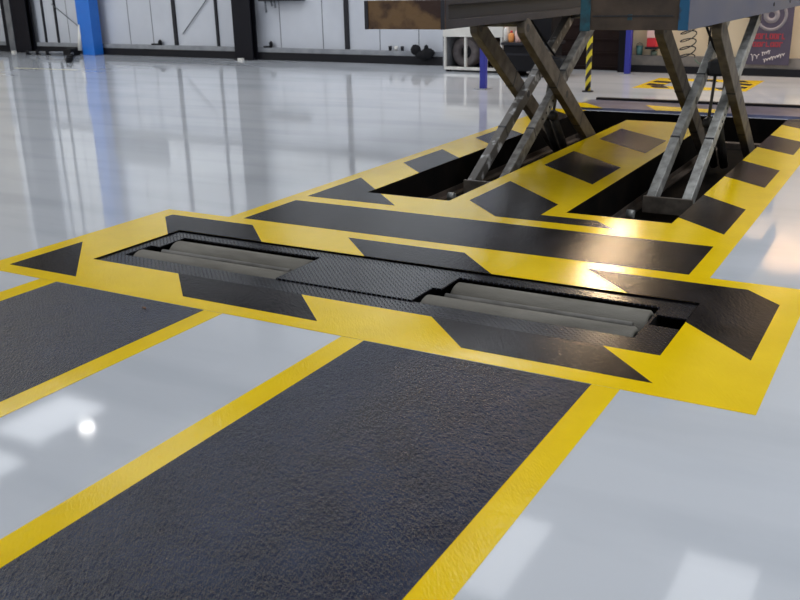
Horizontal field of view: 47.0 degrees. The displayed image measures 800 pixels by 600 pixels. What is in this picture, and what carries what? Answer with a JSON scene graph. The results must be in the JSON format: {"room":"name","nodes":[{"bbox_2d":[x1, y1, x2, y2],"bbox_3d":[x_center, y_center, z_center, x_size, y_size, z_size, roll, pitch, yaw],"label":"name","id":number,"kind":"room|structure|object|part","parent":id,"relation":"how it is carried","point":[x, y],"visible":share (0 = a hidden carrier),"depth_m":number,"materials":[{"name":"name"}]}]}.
{"room":"auto repair garage","nodes":[
{"label":"auto repair garage","id":0,"kind":"room"},
{"bbox_2d":[0,0,442,50],"bbox_3d":[-3.739,-7.672,17.367,14.138,6.000,0.154,11,23,32],"label":"wall","id":1,"kind":"structure","parent":0,"point":[316,24],"depth_m":17.90,"materials":[{"name":"grey metal"}]},
{"bbox_2d":[40,0,47,41],"bbox_3d":[-8.100,-8.588,20.018,0.058,5.800,0.034,9,22,28],"label":"trim","id":2,"kind":"structure","parent":1,"relation":"attached to","point":[41,2],"depth_m":20.79,"materials":[{"name":"black metal"}]},
{"bbox_2d":[52,0,59,42],"bbox_3d":[-7.733,-8.516,19.784,0.058,5.800,0.034,9,22,28],"label":"trim","id":3,"kind":"structure","parent":1,"relation":"attached to","point":[53,1],"depth_m":20.56,"materials":[{"name":"black metal"}]},
{"bbox_2d":[51,4,77,25],"bbox_3d":[-7.312,-6.215,20.293,1.063,0.617,0.020,11,23,32],"label":"trim","id":4,"kind":"structure","parent":1,"relation":"attached to","point":[51,4],"depth_m":20.33,"materials":[{"name":"grey metal"}]},
{"bbox_2d":[170,0,178,44],"bbox_3d":[-4.598,-7.901,17.782,0.090,5.800,0.030,11,23,32],"label":"trim","id":5,"kind":"structure","parent":1,"relation":"attached to","point":[173,10],"depth_m":18.55,"materials":[{"name":"black metal"}]},
{"bbox_2d":[182,0,206,33],"bbox_3d":[-4.040,-5.620,18.187,0.815,0.715,0.020,11,23,32],"label":"trim","id":6,"kind":"structure","parent":1,"relation":"attached to","point":[205,0],"depth_m":18.20,"materials":[{"name":"grey metal"}]},
{"bbox_2d":[213,0,219,45],"bbox_3d":[-3.623,-7.709,17.159,0.062,5.800,0.034,9,22,28],"label":"trim","id":7,"kind":"structure","parent":1,"relation":"attached to","point":[214,1],"depth_m":17.94,"materials":[{"name":"black metal"}]},
{"bbox_2d":[0,45,442,65],"bbox_3d":[-3.749,-4.864,18.214,14.138,0.140,0.120,11,23,32],"label":"baseboard","id":8,"kind":"structure","parent":1,"relation":"attached to","point":[346,58],"depth_m":17.18,"materials":[{"name":"black"}]},
{"bbox_2d":[0,41,442,56],"bbox_3d":[-3.746,-4.970,18.186,14.138,0.080,0.100,11,23,32],"label":"trim","id":9,"kind":"structure","parent":1,"relation":"attached to","point":[131,46],"depth_m":17.40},
{"bbox_2d":[151,40,161,44],"bbox_3d":[-4.999,-5.305,18.941,0.294,0.116,0.060,11,23,32],"label":"gun","id":10,"kind":"object","parent":9,"relation":"on","point":[159,41],"visible":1,"depth_m":18.90,"materials":[{"name":"black metal"}]},
{"bbox_2d":[263,41,272,47],"bbox_3d":[-2.477,-4.810,17.330,0.224,0.140,0.060,11,23,32],"label":"gun","id":11,"kind":"object","parent":9,"relation":"on","point":[270,42],"visible":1,"depth_m":17.29,"materials":[{"name":"black metal"}]},
{"bbox_2d":[258,0,304,12],"bbox_3d":[-2.165,-5.383,16.852,0.960,0.232,0.200,11,23,32],"label":"wall shelf","id":12,"kind":"object","parent":1,"relation":"attached to","point":[258,0],"visible":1,"depth_m":16.85,"materials":[{"name":"black metal"}]},
{"bbox_2d":[343,0,349,48],"bbox_3d":[-0.997,-7.193,15.482,0.090,5.800,0.030,11,23,32],"label":"trim","id":13,"kind":"structure","parent":1,"relation":"attached to","point":[345,2],"depth_m":16.26,"materials":[{"name":"black metal"}]},
{"bbox_2d":[410,44,434,60],"bbox_3d":[0.378,-4.141,15.408,0.470,0.262,0.104,11,23,32],"label":"bag","id":14,"kind":"object","parent":1,"relation":"attached to","point":[426,53],"visible":1,"depth_m":15.38,"materials":[{"name":"black plastic"}]},
{"bbox_2d":[0,51,799,599],"bbox_3d":[-2.737,-1.431,8.821,25.500,0.300,18.600,9,22,28],"label":"floor","id":15,"kind":"structure","parent":0,"point":[660,498],"depth_m":4.42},
{"bbox_2d":[0,0,36,52],"bbox_3d":[-8.809,-8.544,20.244,0.920,6.000,0.250,11,23,32],"label":"steel column","id":16,"kind":"structure","parent":15,"relation":"on","point":[17,19],"depth_m":20.97,"materials":[{"name":"black metal"}]},
{"bbox_2d":[25,0,103,62],"bbox_3d":[-6.868,-7.010,18.728,1.264,4.000,3.294,-14,22,-32],"label":"lift","id":17,"kind":"object","parent":15,"relation":"on","point":[89,29],"visible":1,"depth_m":19.57,"materials":[{"name":"blue paint"}]},
{"bbox_3d":[-7.629,-5.398,20.090,1.226,0.057,0.060,6,20,21],"label":"arm","id":18,"kind":"part","parent":17,"relation":"part of","materials":[{"name":"grey metal"}]},
{"bbox_2d":[0,279,221,416],"bbox_3d":[-2.298,0.605,2.390,1.123,0.002,4.300,9,22,28],"label":"lane marking","id":19,"kind":"object","parent":15,"relation":"on","point":[54,335],"visible":1,"depth_m":3.71,"materials":[{"name":"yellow paint"}]},
{"bbox_2d":[231,0,258,59],"bbox_3d":[-3.006,-7.404,16.538,0.460,6.000,0.250,11,23,32],"label":"steel column","id":20,"kind":"structure","parent":15,"relation":"on","point":[243,11],"depth_m":17.31,"materials":[{"name":"black metal"}]},
{"bbox_2d":[0,336,619,599],"bbox_3d":[-0.806,0.849,1.581,1.110,0.002,4.300,9,22,28],"label":"lane marking","id":21,"kind":"object","parent":15,"relation":"on","point":[359,469],"visible":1,"depth_m":2.51,"materials":[{"name":"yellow paint"}]},
{"bbox_2d":[97,232,696,354],"bbox_3d":[-0.153,0.026,4.342,2.884,0.260,0.625,9,22,28],"label":"brake tester","id":22,"kind":"object","parent":15,"relation":"in","point":[421,290],"visible":0.8,"depth_m":4.15,"materials":[{"name":"black metal"}]},
{"bbox_3d":[-1.344,-0.292,4.977,0.122,0.008,0.391,9,22,28],"label":"plate","id":23,"kind":"part","parent":22,"relation":"part of","materials":[{"name":"black metal"}]},
{"bbox_3d":[-0.024,-0.166,4.523,2.884,0.008,0.088,9,22,28],"label":"plate","id":24,"kind":"part","parent":22,"relation":"part of","materials":[{"name":"black metal"}]},
{"bbox_3d":[1.054,0.100,3.675,0.132,0.008,0.391,9,22,28],"label":"plate","id":25,"kind":"part","parent":22,"relation":"part of","materials":[{"name":"black metal"}]},
{"bbox_2d":[0,209,799,414],"bbox_3d":[-0.166,-0.104,4.317,3.715,0.002,1.369,9,22,28],"label":"hazard marking","id":26,"kind":"object","parent":15,"relation":"on","point":[727,354],"visible":1,"depth_m":3.90,"materials":[{"name":"yellow paint"}]},
{"bbox_2d":[364,0,595,199],"bbox_3d":[1.135,-1.778,7.623,0.569,1.447,4.446,9,22,28],"label":"scissor lift","id":27,"kind":"object","parent":15,"relation":"on","point":[478,15],"visible":0.77,"depth_m":7.01,"materials":[{"name":"black metal"}]},
{"bbox_3d":[0.027,-1.736,5.605,0.557,0.169,0.014,9,22,28],"label":"plate","id":28,"kind":"part","parent":27,"relation":"part of","materials":[{"name":"orange paint"}]},
{"bbox_3d":[0.932,-1.143,7.939,0.060,0.050,3.600,9,22,28],"label":"rail","id":29,"kind":"part","parent":27,"relation":"part of","materials":[{"name":"black metal"}]},
{"bbox_3d":[1.007,-1.724,7.649,0.062,1.249,1.874,9,22,28],"label":"leg","id":30,"kind":"part","parent":27,"relation":"part of","materials":[{"name":"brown metal"}]},
{"bbox_3d":[1.025,-1.692,7.553,0.062,1.209,2.074,9,22,28],"label":"leg","id":31,"kind":"part","parent":27,"relation":"part of","materials":[{"name":"grey metal"}]},
{"bbox_3d":[1.232,-1.658,7.441,0.062,1.209,2.074,9,22,28],"label":"leg","id":32,"kind":"part","parent":27,"relation":"part of","materials":[{"name":"grey metal"}]},
{"bbox_3d":[1.328,-1.672,7.476,0.062,1.249,1.874,9,22,28],"label":"leg","id":33,"kind":"part","parent":27,"relation":"part of","materials":[{"name":"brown metal"}]},
{"bbox_2d":[443,27,516,70],"bbox_3d":[1.269,-3.914,14.191,1.045,0.740,0.640,11,23,32],"label":"rack","id":34,"kind":"object","parent":15,"relation":"on","point":[450,36],"visible":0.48,"depth_m":14.09,"materials":[{"name":"white metal"}]},
{"bbox_3d":[0.839,-3.922,14.487,0.013,0.520,0.610,11,23,32],"label":"panel","id":35,"kind":"part","parent":34,"relation":"part of","materials":[{"name":"white metal"}]},
{"bbox_2d":[452,37,479,66],"bbox_3d":[1.058,-3.874,14.356,0.472,0.472,0.220,11,23,32],"label":"tyre","id":36,"kind":"object","parent":34,"relation":"on","point":[473,50],"visible":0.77,"depth_m":14.29,"materials":[{"name":"rubber"}]},
{"bbox_3d":[1.121,-3.533,14.066,1.025,0.045,0.045,11,23,32],"label":"rail","id":37,"kind":"part","parent":34,"relation":"part of","materials":[{"name":"white metal"}]},
{"bbox_3d":[1.266,-4.160,14.105,1.040,0.220,0.640,11,23,32],"label":"panel","id":38,"kind":"part","parent":34,"relation":"part of","materials":[{"name":"white paint"}]},
{"bbox_3d":[1.445,-3.926,14.458,1.020,0.520,0.010,11,23,32],"label":"panel","id":39,"kind":"part","parent":34,"relation":"part of","materials":[{"name":"grey metal"}]},
{"bbox_2d":[475,49,492,89],"bbox_3d":[1.047,-3.950,11.444,0.180,2.600,0.180,11,23,32],"label":"steel post","id":40,"kind":"object","parent":15,"relation":"on","point":[483,59],"visible":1,"depth_m":11.77,"materials":[{"name":"blue metal"}]},
{"bbox_2d":[230,108,799,277],"bbox_3d":[1.514,-1.084,7.062,2.807,0.002,5.358,9,22,28],"label":"hazard marking","id":41,"kind":"object","parent":15,"relation":"on","point":[523,210],"visible":0.9,"depth_m":5.63,"materials":[{"name":"yellow paint"}]},
{"bbox_2d":[501,16,564,77],"bbox_3d":[1.920,-3.706,13.263,0.720,0.920,0.640,11,23,32],"label":"tool cabinet","id":42,"kind":"object","parent":15,"relation":"on","point":[516,52],"visible":0.22,"depth_m":13.10,"materials":[{"name":"dark painted metal"},{"name":"grey steel"},{"name":"orange plastic"}]},
{"bbox_2d":[504,27,508,41],"bbox_3d":[1.526,-3.832,13.191,0.084,0.260,0.083,9,22,28],"label":"spray bottle","id":43,"kind":"object","parent":42,"relation":"on","point":[506,29],"visible":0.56,"depth_m":13.16,"materials":[{"name":"white paint"}]},
{"bbox_2d":[508,30,513,41],"bbox_3d":[1.591,-3.764,13.144,0.084,0.160,0.083,9,22,28],"label":"spray bottle","id":44,"kind":"object","parent":42,"relation":"on","point":[511,35],"visible":1,"depth_m":13.12,"materials":[{"name":"orange plastic"}]},
{"bbox_3d":[1.745,-3.493,13.102,0.650,0.030,0.006,11,23,32],"label":"drawer handle","id":45,"kind":"part","parent":42,"relation":"part of","materials":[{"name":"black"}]},
{"bbox_2d":[515,30,520,41],"bbox_3d":[1.679,-3.779,13.089,0.084,0.220,0.083,9,22,28],"label":"spray bottle","id":46,"kind":"object","parent":42,"relation":"on","point":[517,39],"visible":0.41,"depth_m":13.08,"materials":[{"name":"white plastic"}]},
{"bbox_2d":[501,40,564,45],"bbox_3d":[1.920,-3.706,13.263,0.720,0.040,0.640,11,23,32],"label":"countertop","id":47,"kind":"structure","parent":42,"relation":"on","point":[563,41],"depth_m":13.11,"materials":[{"name":"black"}]},
{"bbox_2d":[582,34,592,91],"bbox_3d":[2.296,-3.108,11.140,0.140,1.150,0.140,9,22,28],"label":"post","id":48,"kind":"object","parent":15,"relation":"on","point":[590,42],"visible":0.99,"depth_m":11.20,"materials":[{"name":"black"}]},
{"bbox_2d":[617,30,632,71],"bbox_3d":[3.281,-5.080,13.048,0.140,3.600,0.200,11,23,32],"label":"steel column","id":49,"kind":"structure","parent":15,"relation":"on","point":[622,33],"depth_m":13.47,"materials":[{"name":"black metal"}]},
{"bbox_2d":[619,30,634,74],"bbox_3d":[3.247,-4.485,12.858,0.180,2.600,0.180,11,23,32],"label":"steel post","id":50,"kind":"object","parent":15,"relation":"on","point":[629,33],"visible":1,"depth_m":13.16,"materials":[{"name":"blue metal"}]},
{"bbox_2d":[578,97,799,119],"bbox_3d":[3.747,-1.888,9.193,4.100,0.045,0.775,9,22,28],"label":"ramp","id":51,"kind":"object","parent":15,"relation":"on","point":[755,110],"visible":0.67,"depth_m":9.57,"materials":[{"name":"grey metal"}]},
{"bbox_3d":[3.965,-1.985,9.460,4.000,0.045,0.065,9,22,28],"label":"edge rail","id":52,"kind":"part","parent":51,"relation":"part of","materials":[{"name":"black metal"}]},
{"bbox_2d":[580,0,799,218],"bbox_3d":[2.359,-1.579,6.958,0.592,1.449,4.446,9,22,28],"label":"scissor lift","id":53,"kind":"object","parent":15,"relation":"on","point":[660,16],"visible":0.89,"depth_m":6.36,"materials":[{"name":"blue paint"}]},
{"bbox_3d":[1.258,-1.535,4.937,0.574,0.169,0.014,9,22,28],"label":"plate","id":54,"kind":"part","parent":53,"relation":"part of","materials":[{"name":"metal"}]},
{"bbox_3d":[2.137,-0.946,7.285,0.060,0.050,3.600,9,22,28],"label":"rail","id":55,"kind":"part","parent":53,"relation":"part of","materials":[{"name":"black metal"}]},
{"bbox_3d":[2.179,-1.533,7.013,0.062,1.249,1.874,9,22,28],"label":"leg","id":56,"kind":"part","parent":53,"relation":"part of","materials":[{"name":"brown metal"}]},
{"bbox_3d":[2.196,-1.500,6.917,0.062,1.209,2.074,9,22,28],"label":"leg","id":57,"kind":"part","parent":53,"relation":"part of","materials":[{"name":"grey metal"}]},
{"bbox_3d":[2.418,-1.573,7.136,0.023,0.368,0.143,9,22,28],"label":"ram rod","id":58,"kind":"part","parent":53,"relation":"part of","materials":[{"name":"metal"}]},
{"bbox_3d":[2.403,-1.466,6.805,0.062,1.209,2.074,9,22,28],"label":"leg","id":59,"kind":"part","parent":53,"relation":"part of","materials":[{"name":"grey metal"}]},
{"bbox_3d":[2.499,-1.480,6.840,0.062,1.249,1.874,9,22,28],"label":"leg","id":60,"kind":"part","parent":53,"relation":"part of","materials":[{"name":"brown metal"}]},
{"bbox_2d":[632,78,762,91],"bbox_3d":[3.845,-2.773,11.829,1.370,0.004,1.300,9,22,28],"label":"hazard marking","id":61,"kind":"object","parent":15,"relation":"on","point":[658,83],"visible":0.57,"depth_m":11.80,"materials":[{"name":"yellow paint"}]},
{"bbox_2d":[632,6,799,57],"bbox_3d":[7.593,-5.447,10.133,10.348,6.000,0.150,11,23,32],"label":"wall","id":62,"kind":"structure","parent":0,"point":[736,28],"depth_m":13.01,"materials":[{"name":"beige paint"}]},
{"bbox_2d":[645,30,658,48],"bbox_3d":[3.658,-3.820,13.310,0.170,0.370,0.140,11,23,32],"label":"dispenser","id":63,"kind":"object","parent":62,"relation":"attached to","point":[651,40],"visible":0.52,"depth_m":13.28,"materials":[{"name":"red plastic"}]},
{"bbox_3d":[3.644,-3.895,13.283,0.120,0.210,0.115,11,23,32],"label":"label panel","id":64,"kind":"part","parent":63,"relation":"part of","materials":[{"name":"white"}]},
{"bbox_2d":[679,29,700,64],"bbox_3d":[4.164,-4.107,12.705,0.463,1.702,0.377,11,23,32],"label":"coiled hose","id":65,"kind":"object","parent":62,"relation":"hanging from","point":[696,61],"visible":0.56,"depth_m":12.84,"materials":[{"name":"black rubber"}]},
{"bbox_2d":[631,65,799,77],"bbox_3d":[7.652,-2.605,10.939,10.177,0.100,0.120,11,23,32],"label":"baseboard","id":66,"kind":"structure","parent":62,"relation":"attached to","point":[634,68],"depth_m":12.69,"materials":[{"name":"black"}]},
{"bbox_2d":[631,55,799,69],"bbox_3d":[7.655,-2.721,10.908,10.178,0.140,0.100,11,23,32],"label":"trim","id":67,"kind":"structure","parent":62,"relation":"attached to","point":[655,60],"depth_m":13.11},
{"bbox_2d":[636,43,642,54],"bbox_3d":[3.512,-3.684,13.500,0.095,0.173,0.095,-2,19,-3],"label":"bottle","id":68,"kind":"object","parent":67,"relation":"on","point":[639,48],"visible":1,"depth_m":13.48,"materials":[{"name":"teal plastic"}]},
{"bbox_2d":[745,7,794,64],"bbox_3d":[4.967,-4.026,12.237,0.560,1.750,0.018,11,23,32],"label":"banner","id":69,"kind":"object","parent":62,"relation":"attached to","point":[771,45],"visible":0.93,"depth_m":12.38,"materials":[{"name":"grey fabric"}]},
{"bbox_3d":[2.681,-7.918,12.728,1.391,2.800,0.251,9,22,28],"label":"wall","id":70,"kind":"structure","parent":0,"visible":0},
{"bbox_2d":[562,16,618,70],"bbox_3d":[2.737,-5.077,13.690,1.384,3.200,0.120,11,23,32],"label":"door","id":71,"kind":"structure","parent":70,"relation":"in","point":[605,47],"depth_m":13.92,"materials":[{"name":"black wood"}]}
]}

